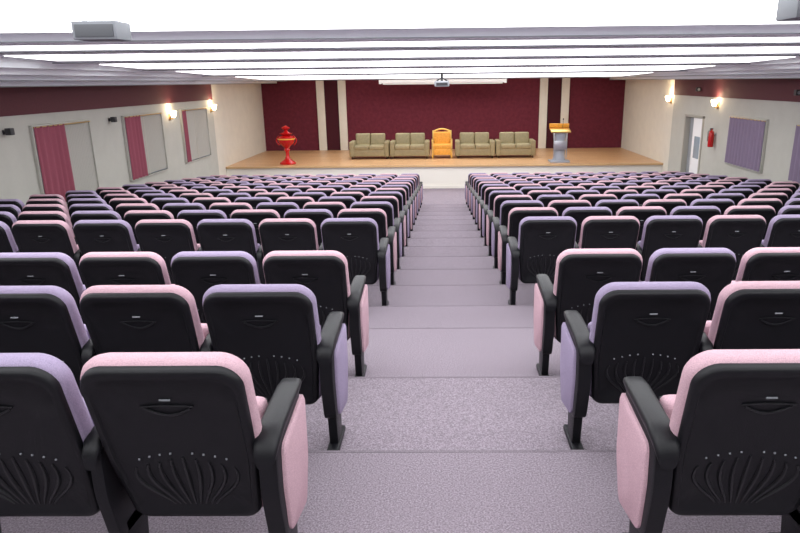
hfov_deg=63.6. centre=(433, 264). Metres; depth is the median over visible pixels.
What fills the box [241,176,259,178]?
chair
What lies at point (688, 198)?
chair
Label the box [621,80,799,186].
wall
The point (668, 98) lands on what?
lamp
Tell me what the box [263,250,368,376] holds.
chair
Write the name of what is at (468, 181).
chair
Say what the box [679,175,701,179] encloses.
chair
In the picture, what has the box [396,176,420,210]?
chair
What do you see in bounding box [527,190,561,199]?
chair
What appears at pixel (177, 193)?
chair
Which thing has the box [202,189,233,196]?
chair
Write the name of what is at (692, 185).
chair
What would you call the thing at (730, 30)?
ceiling beam
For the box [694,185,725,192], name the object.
chair
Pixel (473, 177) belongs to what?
chair
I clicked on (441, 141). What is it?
armchair
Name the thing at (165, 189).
chair
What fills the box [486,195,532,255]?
chair
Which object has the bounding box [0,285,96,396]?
chair
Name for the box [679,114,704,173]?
door
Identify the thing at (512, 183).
chair
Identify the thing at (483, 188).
chair
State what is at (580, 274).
chair
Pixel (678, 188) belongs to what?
chair
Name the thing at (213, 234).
chair
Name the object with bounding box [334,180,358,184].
chair
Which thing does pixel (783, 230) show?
chair
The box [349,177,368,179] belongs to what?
chair
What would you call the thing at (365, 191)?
chair
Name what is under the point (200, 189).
chair
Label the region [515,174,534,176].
chair
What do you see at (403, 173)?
chair
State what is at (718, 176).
chair
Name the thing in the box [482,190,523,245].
chair
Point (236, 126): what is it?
wall
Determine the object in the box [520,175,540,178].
chair
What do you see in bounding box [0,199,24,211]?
chair
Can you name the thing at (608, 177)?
chair
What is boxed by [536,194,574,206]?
chair
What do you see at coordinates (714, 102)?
lamp
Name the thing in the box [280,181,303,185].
chair
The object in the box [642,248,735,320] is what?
chair
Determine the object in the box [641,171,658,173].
chair
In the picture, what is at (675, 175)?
chair
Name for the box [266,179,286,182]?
chair
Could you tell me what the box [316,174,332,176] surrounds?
chair
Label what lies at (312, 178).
chair
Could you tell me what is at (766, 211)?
chair
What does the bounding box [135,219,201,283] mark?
chair
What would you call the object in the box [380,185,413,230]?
chair
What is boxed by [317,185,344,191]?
chair
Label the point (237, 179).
chair
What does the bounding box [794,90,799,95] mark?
speaker
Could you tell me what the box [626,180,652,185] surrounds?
chair
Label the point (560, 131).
podium
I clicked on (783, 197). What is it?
chair
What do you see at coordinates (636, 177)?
chair
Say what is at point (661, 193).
chair
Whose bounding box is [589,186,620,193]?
chair
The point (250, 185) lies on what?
chair
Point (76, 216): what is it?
chair
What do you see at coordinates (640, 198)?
chair
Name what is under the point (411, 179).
chair
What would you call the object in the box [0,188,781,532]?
floor
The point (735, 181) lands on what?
chair
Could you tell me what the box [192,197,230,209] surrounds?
chair
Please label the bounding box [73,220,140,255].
chair
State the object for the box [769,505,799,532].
chair
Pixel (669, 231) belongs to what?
chair
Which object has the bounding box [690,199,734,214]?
chair
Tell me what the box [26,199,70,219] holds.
chair
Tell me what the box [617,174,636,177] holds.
chair
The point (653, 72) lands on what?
ceiling
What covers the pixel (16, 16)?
ceiling light panel
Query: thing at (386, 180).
chair
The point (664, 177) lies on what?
chair
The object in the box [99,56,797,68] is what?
ceiling light panel
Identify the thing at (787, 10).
ceiling speaker
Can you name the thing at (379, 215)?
chair
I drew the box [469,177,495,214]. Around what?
chair
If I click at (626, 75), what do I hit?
ceiling beam
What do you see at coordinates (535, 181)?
chair
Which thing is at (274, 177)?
chair
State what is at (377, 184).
chair
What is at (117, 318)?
chair
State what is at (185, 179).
chair
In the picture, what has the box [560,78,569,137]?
trim
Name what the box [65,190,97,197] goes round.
chair
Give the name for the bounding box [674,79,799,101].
trim
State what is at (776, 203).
chair
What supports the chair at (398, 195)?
on the floor
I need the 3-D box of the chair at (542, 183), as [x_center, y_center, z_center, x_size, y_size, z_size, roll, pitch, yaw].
[2.292,-1.239,12.969,0.618,0.958,0.502,0,16,3]
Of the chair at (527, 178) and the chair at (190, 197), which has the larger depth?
the chair at (527, 178)
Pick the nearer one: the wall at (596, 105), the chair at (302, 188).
the chair at (302, 188)
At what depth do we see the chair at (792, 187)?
10.66 m
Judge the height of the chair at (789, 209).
0.958 m
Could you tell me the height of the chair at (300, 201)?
0.958 m
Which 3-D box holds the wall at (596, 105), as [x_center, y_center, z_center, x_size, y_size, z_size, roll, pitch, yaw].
[0.364,-5.675,25.416,14.500,4.298,0.200,0,16,1]
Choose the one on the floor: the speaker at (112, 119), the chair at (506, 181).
the chair at (506, 181)
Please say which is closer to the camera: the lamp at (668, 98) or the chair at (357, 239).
the chair at (357, 239)
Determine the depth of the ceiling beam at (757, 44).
7.04 m
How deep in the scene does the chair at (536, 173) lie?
17.42 m
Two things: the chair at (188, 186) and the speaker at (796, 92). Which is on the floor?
the chair at (188, 186)
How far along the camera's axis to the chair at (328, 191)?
10.77 m
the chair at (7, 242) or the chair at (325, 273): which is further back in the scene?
the chair at (7, 242)
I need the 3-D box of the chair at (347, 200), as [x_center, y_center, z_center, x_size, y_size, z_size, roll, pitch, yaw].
[-1.306,-0.533,9.177,0.618,0.958,0.502,-1,16,-2]
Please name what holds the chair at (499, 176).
on the floor
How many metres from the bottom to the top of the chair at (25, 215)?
0.958 m
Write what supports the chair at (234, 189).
on the floor
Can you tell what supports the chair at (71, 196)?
on the floor
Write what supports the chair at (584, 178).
on the floor
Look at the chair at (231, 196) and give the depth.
9.82 m
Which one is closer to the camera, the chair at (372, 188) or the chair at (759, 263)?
the chair at (759, 263)
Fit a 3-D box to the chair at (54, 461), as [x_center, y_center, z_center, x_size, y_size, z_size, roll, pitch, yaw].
[-1.405,0.693,2.332,0.618,0.958,0.502,-1,16,-2]
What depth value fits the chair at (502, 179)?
14.56 m
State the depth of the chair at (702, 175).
15.46 m
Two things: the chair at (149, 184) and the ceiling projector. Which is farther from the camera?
the ceiling projector
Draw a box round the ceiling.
[229,72,653,78]
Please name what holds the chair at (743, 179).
on the floor
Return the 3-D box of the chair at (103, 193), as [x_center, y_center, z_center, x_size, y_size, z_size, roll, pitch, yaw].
[-5.342,-0.847,11.151,0.618,0.958,0.502,-1,16,-2]
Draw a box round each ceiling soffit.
[0,55,276,86]
[599,56,799,79]
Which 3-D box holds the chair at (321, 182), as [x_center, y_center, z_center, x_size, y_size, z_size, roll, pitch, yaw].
[-2.407,-1.379,13.992,0.618,0.958,0.502,-1,16,-2]
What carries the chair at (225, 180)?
on the floor
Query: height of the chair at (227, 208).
0.958 m
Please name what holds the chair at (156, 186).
on the floor
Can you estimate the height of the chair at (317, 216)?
0.958 m
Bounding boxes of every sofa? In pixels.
[349,133,389,158]
[390,133,429,158]
[455,132,494,157]
[494,132,535,157]
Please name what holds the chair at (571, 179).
on the floor
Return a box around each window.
[28,119,99,202]
[121,111,168,180]
[179,107,211,163]
[724,115,768,172]
[788,123,799,184]
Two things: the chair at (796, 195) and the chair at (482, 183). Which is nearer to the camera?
the chair at (796, 195)
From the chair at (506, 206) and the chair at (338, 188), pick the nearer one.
the chair at (506, 206)
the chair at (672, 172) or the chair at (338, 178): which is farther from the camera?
the chair at (672, 172)
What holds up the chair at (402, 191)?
on the floor
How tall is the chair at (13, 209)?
0.958 m
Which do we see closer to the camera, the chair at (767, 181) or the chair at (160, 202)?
the chair at (160, 202)
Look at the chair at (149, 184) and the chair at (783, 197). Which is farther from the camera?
the chair at (149, 184)
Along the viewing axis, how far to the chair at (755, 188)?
10.67 m
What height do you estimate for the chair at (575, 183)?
0.958 m
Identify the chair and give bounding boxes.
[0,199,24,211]
[0,204,20,220]
[0,211,16,244]
[0,221,19,252]
[0,252,85,323]
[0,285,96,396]
[0,353,148,532]
[11,220,83,284]
[18,211,77,244]
[22,204,72,228]
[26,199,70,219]
[29,194,68,211]
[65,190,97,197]
[66,194,101,202]
[67,198,106,209]
[69,204,112,217]
[71,211,121,226]
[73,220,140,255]
[79,252,174,288]
[80,285,213,354]
[80,352,307,532]
[96,187,123,194]
[99,190,130,199]
[104,194,138,204]
[109,198,147,211]
[116,203,159,219]
[122,184,147,189]
[124,210,173,243]
[127,187,155,193]
[134,190,164,197]
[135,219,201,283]
[141,193,175,202]
[145,182,167,186]
[151,184,176,189]
[151,198,189,209]
[159,187,187,192]
[162,203,205,218]
[164,180,185,183]
[168,189,198,197]
[171,251,259,322]
[172,182,194,186]
[177,210,226,243]
[179,193,212,202]
[180,184,205,189]
[181,178,201,181]
[189,180,211,183]
[191,186,217,192]
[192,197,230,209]
[197,176,214,179]
[197,219,265,283]
[199,181,222,185]
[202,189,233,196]
[202,284,347,449]
[205,178,224,181]
[209,203,252,218]
[210,184,234,188]
[215,179,235,183]
[217,193,250,202]
[219,176,237,178]
[222,186,249,192]
[226,181,248,185]
[229,178,248,180]
[230,209,279,244]
[234,197,272,208]
[237,189,267,196]
[239,183,263,188]
[240,179,261,182]
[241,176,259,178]
[253,177,272,180]
[253,181,275,185]
[254,186,281,191]
[254,192,288,201]
[256,202,298,217]
[259,218,322,256]
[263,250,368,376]
[264,176,281,178]
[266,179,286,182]
[268,183,293,188]
[271,189,301,196]
[276,197,314,208]
[277,177,296,180]
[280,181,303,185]
[284,209,332,246]
[285,185,312,191]
[291,179,312,182]
[292,192,325,201]
[295,174,312,176]
[297,183,322,187]
[300,177,320,180]
[303,202,345,217]
[306,188,336,195]
[307,181,330,184]
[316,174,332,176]
[316,179,337,182]
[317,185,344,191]
[318,196,355,208]
[321,218,390,305]
[324,177,343,179]
[327,183,351,187]
[330,192,363,201]
[331,175,349,177]
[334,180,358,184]
[337,208,396,284]
[340,188,370,195]
[342,178,363,181]
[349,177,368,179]
[349,185,376,191]
[350,201,401,268]
[353,175,372,177]
[356,182,381,187]
[360,196,405,256]
[362,180,385,184]
[368,178,389,182]
[368,191,408,245]
[372,176,392,180]
[375,188,411,237]
[376,175,395,178]
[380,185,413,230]
[385,182,415,224]
[389,180,417,219]
[393,178,419,214]
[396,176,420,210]
[399,175,421,207]
[401,173,422,204]
[465,173,486,203]
[466,174,489,206]
[468,176,491,210]
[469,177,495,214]
[471,179,499,218]
[473,181,504,224]
[476,184,509,229]
[479,187,515,236]
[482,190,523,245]
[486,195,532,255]
[491,200,543,268]
[492,174,511,177]
[496,175,515,179]
[498,207,557,283]
[499,177,521,181]
[503,179,526,183]
[506,216,576,304]
[508,181,533,186]
[512,172,529,174]
[513,184,541,190]
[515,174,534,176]
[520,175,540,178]
[520,187,550,194]
[525,177,547,180]
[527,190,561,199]
[531,179,554,183]
[533,172,550,174]
[534,248,642,375]
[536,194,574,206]
[538,181,562,186]
[544,175,564,178]
[545,183,573,189]
[548,200,591,215]
[551,177,571,180]
[552,207,611,283]
[555,186,585,193]
[559,178,582,182]
[560,281,710,449]
[561,173,579,176]
[566,190,599,199]
[568,175,587,177]
[568,181,592,185]
[574,216,639,248]
[577,176,597,180]
[578,183,605,189]
[578,194,617,206]
[584,173,602,175]
[586,178,609,182]
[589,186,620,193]
[593,175,612,177]
[595,199,638,215]
[597,180,622,185]
[603,176,623,179]
[604,189,638,199]
[606,173,624,175]
[609,183,637,189]
[614,178,636,182]
[616,206,666,241]
[616,349,799,532]
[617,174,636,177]
[621,194,659,205]
[624,186,655,193]
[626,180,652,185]
[628,176,649,179]
[635,215,702,280]
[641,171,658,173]
[641,174,661,177]
[641,178,664,182]
[641,183,669,188]
[642,189,676,198]
[642,199,686,215]
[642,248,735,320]
[654,176,675,179]
[656,180,681,185]
[659,185,690,193]
[662,171,678,173]
[663,193,702,205]
[665,174,685,177]
[669,177,692,181]
[670,206,720,239]
[674,182,701,188]
[675,172,693,175]
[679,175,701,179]
[680,189,714,198]
[686,180,711,184]
[689,174,708,176]
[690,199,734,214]
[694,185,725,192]
[696,177,719,181]
[698,215,765,280]
[698,281,799,353]
[706,175,727,178]
[706,182,733,188]
[706,193,744,205]
[716,179,741,184]
[719,189,753,198]
[724,205,775,239]
[725,177,747,181]
[729,185,760,192]
[731,247,799,282]
[737,198,782,215]
[738,182,766,188]
[745,179,771,184]
[748,193,787,206]
[757,188,792,199]
[760,214,799,246]
[764,185,795,193]
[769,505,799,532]
[770,181,798,189]
[778,205,799,214]
[785,198,799,205]
[790,193,799,198]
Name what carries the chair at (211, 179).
on the floor
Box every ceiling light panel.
[0,0,799,32]
[0,37,799,50]
[2,46,799,60]
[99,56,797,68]
[176,65,715,74]
[234,72,652,79]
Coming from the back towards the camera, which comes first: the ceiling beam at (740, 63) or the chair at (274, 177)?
the chair at (274, 177)
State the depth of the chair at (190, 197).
9.83 m
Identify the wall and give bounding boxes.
[0,84,265,204]
[261,78,625,150]
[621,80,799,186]
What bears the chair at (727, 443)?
on the floor
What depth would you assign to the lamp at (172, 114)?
16.51 m
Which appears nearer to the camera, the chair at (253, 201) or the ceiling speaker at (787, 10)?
the ceiling speaker at (787, 10)
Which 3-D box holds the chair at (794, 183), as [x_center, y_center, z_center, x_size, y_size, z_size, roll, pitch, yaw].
[6.368,-1.098,11.964,0.662,0.958,0.507,0,16,1]
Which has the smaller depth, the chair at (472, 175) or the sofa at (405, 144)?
the chair at (472, 175)
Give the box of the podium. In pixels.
[548,118,570,162]
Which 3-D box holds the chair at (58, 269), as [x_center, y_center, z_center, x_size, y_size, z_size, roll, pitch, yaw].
[-2.525,0.334,4.364,0.618,0.958,0.502,-1,16,-2]
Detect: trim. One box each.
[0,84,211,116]
[316,80,326,149]
[324,80,340,149]
[337,80,348,149]
[538,78,547,148]
[546,78,561,147]
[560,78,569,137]
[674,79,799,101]
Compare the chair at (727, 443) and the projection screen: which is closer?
the chair at (727, 443)
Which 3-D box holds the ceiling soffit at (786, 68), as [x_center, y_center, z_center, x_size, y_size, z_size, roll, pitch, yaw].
[6.457,-3.338,10.714,1.550,0.460,28.980,0,16,1]
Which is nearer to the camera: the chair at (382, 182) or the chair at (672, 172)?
the chair at (382, 182)
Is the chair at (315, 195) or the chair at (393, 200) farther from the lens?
the chair at (315, 195)
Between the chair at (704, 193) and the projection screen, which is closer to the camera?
the chair at (704, 193)
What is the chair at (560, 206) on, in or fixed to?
on the floor
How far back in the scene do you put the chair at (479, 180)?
13.69 m
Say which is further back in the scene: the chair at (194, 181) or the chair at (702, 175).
the chair at (702, 175)
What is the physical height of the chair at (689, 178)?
0.958 m
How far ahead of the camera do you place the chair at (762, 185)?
11.62 m
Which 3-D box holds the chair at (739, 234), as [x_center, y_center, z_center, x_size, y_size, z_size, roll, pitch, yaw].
[2.789,-0.048,6.242,0.618,0.958,0.502,0,16,3]
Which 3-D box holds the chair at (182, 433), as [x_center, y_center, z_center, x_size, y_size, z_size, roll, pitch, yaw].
[-0.819,0.686,2.333,0.630,0.958,0.507,0,16,1]
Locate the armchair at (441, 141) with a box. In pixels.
[431,128,452,157]
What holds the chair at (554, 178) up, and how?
on the floor
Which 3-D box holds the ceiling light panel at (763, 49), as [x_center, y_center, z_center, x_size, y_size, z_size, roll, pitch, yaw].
[0.151,-2.678,8.126,10.600,0.063,1.156,0,16,1]
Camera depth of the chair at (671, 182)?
12.60 m
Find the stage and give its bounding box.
[226,148,662,188]
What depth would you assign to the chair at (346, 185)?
12.69 m
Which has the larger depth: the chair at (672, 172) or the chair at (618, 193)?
the chair at (672, 172)
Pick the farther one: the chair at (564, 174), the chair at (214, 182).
the chair at (564, 174)
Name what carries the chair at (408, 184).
on the floor
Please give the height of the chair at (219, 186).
0.958 m
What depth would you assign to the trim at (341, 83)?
25.19 m
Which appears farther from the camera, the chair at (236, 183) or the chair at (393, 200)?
the chair at (236, 183)
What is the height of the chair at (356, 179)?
0.958 m
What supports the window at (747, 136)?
in the wall at (652, 127)
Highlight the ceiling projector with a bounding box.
[434,73,448,86]
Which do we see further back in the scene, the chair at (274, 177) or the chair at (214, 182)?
the chair at (274, 177)
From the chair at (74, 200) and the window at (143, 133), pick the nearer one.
the chair at (74, 200)
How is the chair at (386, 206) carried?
on the floor
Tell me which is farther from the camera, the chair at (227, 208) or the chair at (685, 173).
the chair at (685, 173)
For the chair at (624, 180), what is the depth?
13.57 m
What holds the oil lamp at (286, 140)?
on the stage
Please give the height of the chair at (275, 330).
0.958 m
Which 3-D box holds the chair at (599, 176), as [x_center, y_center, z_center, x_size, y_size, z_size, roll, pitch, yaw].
[4.066,-1.763,15.825,0.618,0.958,0.502,0,16,3]
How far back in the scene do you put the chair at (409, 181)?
13.71 m
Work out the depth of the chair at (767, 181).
12.58 m
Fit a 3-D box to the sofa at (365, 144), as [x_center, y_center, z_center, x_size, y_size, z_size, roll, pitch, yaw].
[-2.243,-4.199,22.754,1.380,0.845,0.855,0,16,1]
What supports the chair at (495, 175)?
on the floor
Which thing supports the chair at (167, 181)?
on the floor
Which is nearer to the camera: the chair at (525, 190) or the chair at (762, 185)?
the chair at (525, 190)
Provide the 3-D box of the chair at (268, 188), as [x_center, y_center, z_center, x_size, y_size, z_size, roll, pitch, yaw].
[-3.010,-1.033,12.080,0.618,0.958,0.502,-1,16,-2]
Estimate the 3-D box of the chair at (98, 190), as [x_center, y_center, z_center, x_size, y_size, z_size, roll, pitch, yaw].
[-5.939,-1.017,12.129,0.662,0.958,0.507,0,16,1]
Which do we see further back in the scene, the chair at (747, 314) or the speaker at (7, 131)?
the speaker at (7, 131)
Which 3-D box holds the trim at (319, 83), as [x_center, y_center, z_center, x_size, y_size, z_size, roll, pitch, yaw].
[-4.392,-6.016,25.217,0.300,3.037,0.100,0,16,1]
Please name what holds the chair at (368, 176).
on the floor
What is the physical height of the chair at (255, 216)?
0.958 m
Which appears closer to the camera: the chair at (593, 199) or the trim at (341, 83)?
the chair at (593, 199)
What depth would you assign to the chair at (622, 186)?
11.65 m
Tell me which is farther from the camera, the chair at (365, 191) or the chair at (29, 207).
the chair at (365, 191)
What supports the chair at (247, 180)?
on the floor
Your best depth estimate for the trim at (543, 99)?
25.10 m
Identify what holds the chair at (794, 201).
on the floor
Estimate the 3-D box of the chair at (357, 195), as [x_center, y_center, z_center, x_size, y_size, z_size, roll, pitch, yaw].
[-1.294,-0.704,10.137,0.618,0.958,0.502,-1,16,-2]
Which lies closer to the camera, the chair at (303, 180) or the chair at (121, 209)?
the chair at (121, 209)
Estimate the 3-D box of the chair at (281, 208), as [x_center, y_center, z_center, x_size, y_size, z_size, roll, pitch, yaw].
[-1.897,-0.358,8.225,0.618,0.958,0.502,-1,16,-2]
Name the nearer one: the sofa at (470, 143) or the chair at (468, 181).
the chair at (468, 181)
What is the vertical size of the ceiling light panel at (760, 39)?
0.059 m
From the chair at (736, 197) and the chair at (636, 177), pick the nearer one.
the chair at (736, 197)
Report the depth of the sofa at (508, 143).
22.39 m
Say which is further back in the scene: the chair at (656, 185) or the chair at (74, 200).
the chair at (656, 185)
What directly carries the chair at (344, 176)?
on the floor
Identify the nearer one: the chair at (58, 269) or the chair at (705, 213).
the chair at (58, 269)
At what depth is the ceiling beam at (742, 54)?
8.97 m
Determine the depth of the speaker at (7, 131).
10.25 m
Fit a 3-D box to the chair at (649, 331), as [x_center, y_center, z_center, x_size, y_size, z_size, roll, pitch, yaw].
[1.008,0.489,3.306,0.630,0.958,0.507,0,16,1]
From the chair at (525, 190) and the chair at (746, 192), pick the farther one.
the chair at (525, 190)
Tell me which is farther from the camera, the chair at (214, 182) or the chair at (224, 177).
the chair at (224, 177)
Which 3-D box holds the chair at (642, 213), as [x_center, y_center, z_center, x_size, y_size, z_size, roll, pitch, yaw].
[2.221,-0.215,7.210,0.618,0.958,0.502,0,16,3]
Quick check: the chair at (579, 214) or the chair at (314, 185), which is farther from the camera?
the chair at (314, 185)
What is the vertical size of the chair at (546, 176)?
0.958 m
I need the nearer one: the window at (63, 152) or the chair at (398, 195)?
the chair at (398, 195)
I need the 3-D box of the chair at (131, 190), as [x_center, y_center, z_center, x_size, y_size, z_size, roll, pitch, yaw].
[-5.330,-1.018,12.111,0.618,0.958,0.502,-1,16,-2]
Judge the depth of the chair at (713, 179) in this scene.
13.54 m
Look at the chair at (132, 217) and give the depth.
6.95 m
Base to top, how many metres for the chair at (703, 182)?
0.958 m
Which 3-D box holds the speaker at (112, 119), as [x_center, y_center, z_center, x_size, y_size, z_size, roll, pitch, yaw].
[-6.754,-3.059,13.562,0.150,0.110,0.110,0,16,1]
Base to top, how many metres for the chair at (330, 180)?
0.958 m
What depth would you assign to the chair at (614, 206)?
7.83 m
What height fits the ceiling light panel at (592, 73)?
0.101 m
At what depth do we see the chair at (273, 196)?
9.82 m
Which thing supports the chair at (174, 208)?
on the floor
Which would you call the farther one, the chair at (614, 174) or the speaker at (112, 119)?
the chair at (614, 174)
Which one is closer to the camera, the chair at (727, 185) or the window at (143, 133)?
the chair at (727, 185)
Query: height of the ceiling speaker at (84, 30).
0.140 m
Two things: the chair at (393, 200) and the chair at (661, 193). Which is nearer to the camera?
the chair at (393, 200)
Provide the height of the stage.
0.759 m
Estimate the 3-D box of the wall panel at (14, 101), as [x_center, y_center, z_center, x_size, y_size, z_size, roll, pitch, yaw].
[-6.881,-2.075,8.431,0.020,0.450,23.200,0,16,1]
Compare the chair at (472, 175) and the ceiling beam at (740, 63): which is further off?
the chair at (472, 175)
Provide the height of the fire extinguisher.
0.480 m
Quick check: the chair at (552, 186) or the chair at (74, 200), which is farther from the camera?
the chair at (552, 186)
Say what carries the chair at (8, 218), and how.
on the floor
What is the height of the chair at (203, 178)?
0.958 m
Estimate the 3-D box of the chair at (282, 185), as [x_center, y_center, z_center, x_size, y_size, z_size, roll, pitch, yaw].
[-2.998,-1.204,13.040,0.618,0.958,0.502,-1,16,-2]
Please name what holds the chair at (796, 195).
on the floor
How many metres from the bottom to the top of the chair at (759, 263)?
0.958 m
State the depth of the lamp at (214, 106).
19.49 m
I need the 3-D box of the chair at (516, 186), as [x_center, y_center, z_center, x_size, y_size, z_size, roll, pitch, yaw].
[1.700,-1.065,12.017,0.618,0.958,0.502,0,16,3]
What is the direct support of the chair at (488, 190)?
on the floor
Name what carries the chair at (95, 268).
on the floor
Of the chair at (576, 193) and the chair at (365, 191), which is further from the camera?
the chair at (365, 191)
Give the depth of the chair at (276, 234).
6.02 m
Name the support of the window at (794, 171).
in the wall at (652, 127)
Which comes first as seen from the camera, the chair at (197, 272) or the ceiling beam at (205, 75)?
the chair at (197, 272)
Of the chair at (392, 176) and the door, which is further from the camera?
the door
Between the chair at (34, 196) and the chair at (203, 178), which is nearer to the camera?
the chair at (34, 196)
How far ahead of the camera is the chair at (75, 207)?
7.92 m
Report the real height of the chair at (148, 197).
0.958 m
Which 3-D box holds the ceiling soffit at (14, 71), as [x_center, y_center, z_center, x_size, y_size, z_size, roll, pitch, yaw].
[-6.091,-3.255,10.883,1.550,0.460,28.980,0,16,1]
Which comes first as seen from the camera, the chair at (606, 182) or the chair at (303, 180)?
the chair at (606, 182)
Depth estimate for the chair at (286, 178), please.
15.60 m
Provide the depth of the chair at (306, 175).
17.51 m
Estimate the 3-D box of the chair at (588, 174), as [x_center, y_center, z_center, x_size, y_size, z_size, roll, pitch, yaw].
[4.078,-1.934,16.785,0.618,0.958,0.502,0,16,3]
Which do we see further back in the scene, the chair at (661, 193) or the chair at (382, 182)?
the chair at (382, 182)
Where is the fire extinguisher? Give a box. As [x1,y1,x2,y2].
[707,128,715,146]
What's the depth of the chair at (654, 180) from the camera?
13.56 m
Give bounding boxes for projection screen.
[379,78,506,84]
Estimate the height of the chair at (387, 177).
0.958 m
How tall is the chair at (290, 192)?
0.958 m
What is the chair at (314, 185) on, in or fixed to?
on the floor
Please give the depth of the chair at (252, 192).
10.78 m
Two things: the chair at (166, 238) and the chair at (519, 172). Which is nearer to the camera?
the chair at (166, 238)
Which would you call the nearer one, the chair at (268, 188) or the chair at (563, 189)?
the chair at (563, 189)
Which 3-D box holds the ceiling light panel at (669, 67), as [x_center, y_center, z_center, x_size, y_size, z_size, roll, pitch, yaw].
[0.215,-4.115,13.591,10.600,0.084,2.176,0,16,1]
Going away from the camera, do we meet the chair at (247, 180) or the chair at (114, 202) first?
the chair at (114, 202)
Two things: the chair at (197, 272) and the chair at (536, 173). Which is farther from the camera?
the chair at (536, 173)
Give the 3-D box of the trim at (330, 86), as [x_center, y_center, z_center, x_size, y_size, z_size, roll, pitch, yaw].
[-3.971,-6.029,25.245,0.600,3.037,0.030,0,16,1]
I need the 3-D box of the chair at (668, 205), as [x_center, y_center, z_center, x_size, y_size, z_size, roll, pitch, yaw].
[2.813,-0.390,8.162,0.618,0.958,0.502,0,16,3]
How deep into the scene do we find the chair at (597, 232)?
5.97 m
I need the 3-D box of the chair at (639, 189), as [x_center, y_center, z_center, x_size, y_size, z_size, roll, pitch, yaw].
[3.428,-0.906,11.034,0.618,0.958,0.502,0,16,3]
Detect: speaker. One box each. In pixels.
[2,128,14,134]
[71,18,131,41]
[108,117,116,121]
[776,0,799,20]
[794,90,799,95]
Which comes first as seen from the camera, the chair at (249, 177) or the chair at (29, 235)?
the chair at (29, 235)
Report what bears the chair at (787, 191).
on the floor
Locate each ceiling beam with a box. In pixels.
[0,24,799,45]
[0,42,799,54]
[52,53,799,63]
[142,62,749,70]
[202,69,686,76]
[252,75,635,80]
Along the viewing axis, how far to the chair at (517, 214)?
6.98 m
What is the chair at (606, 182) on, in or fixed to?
on the floor
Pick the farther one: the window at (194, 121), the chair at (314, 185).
the window at (194, 121)
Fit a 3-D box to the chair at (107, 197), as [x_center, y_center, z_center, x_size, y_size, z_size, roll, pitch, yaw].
[-4.774,-0.680,10.184,0.618,0.958,0.502,-1,16,-2]
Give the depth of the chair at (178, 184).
13.70 m
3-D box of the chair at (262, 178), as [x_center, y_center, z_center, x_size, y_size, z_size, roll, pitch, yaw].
[-4.123,-1.708,15.935,0.618,0.958,0.502,-1,16,-2]
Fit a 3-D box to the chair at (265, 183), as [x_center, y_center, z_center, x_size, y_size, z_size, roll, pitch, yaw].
[-3.567,-1.371,14.008,0.618,0.958,0.502,-1,16,-2]
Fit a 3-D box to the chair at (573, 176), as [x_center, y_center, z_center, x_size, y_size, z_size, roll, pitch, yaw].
[3.487,-1.759,15.833,0.618,0.958,0.502,0,16,3]
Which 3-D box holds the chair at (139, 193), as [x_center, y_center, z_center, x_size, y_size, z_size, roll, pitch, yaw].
[-4.762,-0.851,11.144,0.618,0.958,0.502,-1,16,-2]
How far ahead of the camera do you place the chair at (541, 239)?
6.07 m
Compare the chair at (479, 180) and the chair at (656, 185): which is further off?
the chair at (479, 180)
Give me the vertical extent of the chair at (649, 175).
0.958 m
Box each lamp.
[168,111,175,120]
[210,104,216,112]
[276,126,296,164]
[665,96,671,103]
[711,100,719,108]
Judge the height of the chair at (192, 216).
0.958 m
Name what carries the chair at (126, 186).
on the floor
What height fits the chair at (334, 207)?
0.958 m
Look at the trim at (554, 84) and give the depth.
25.08 m
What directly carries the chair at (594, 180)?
on the floor
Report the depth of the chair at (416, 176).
16.61 m
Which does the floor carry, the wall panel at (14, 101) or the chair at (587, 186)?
the chair at (587, 186)

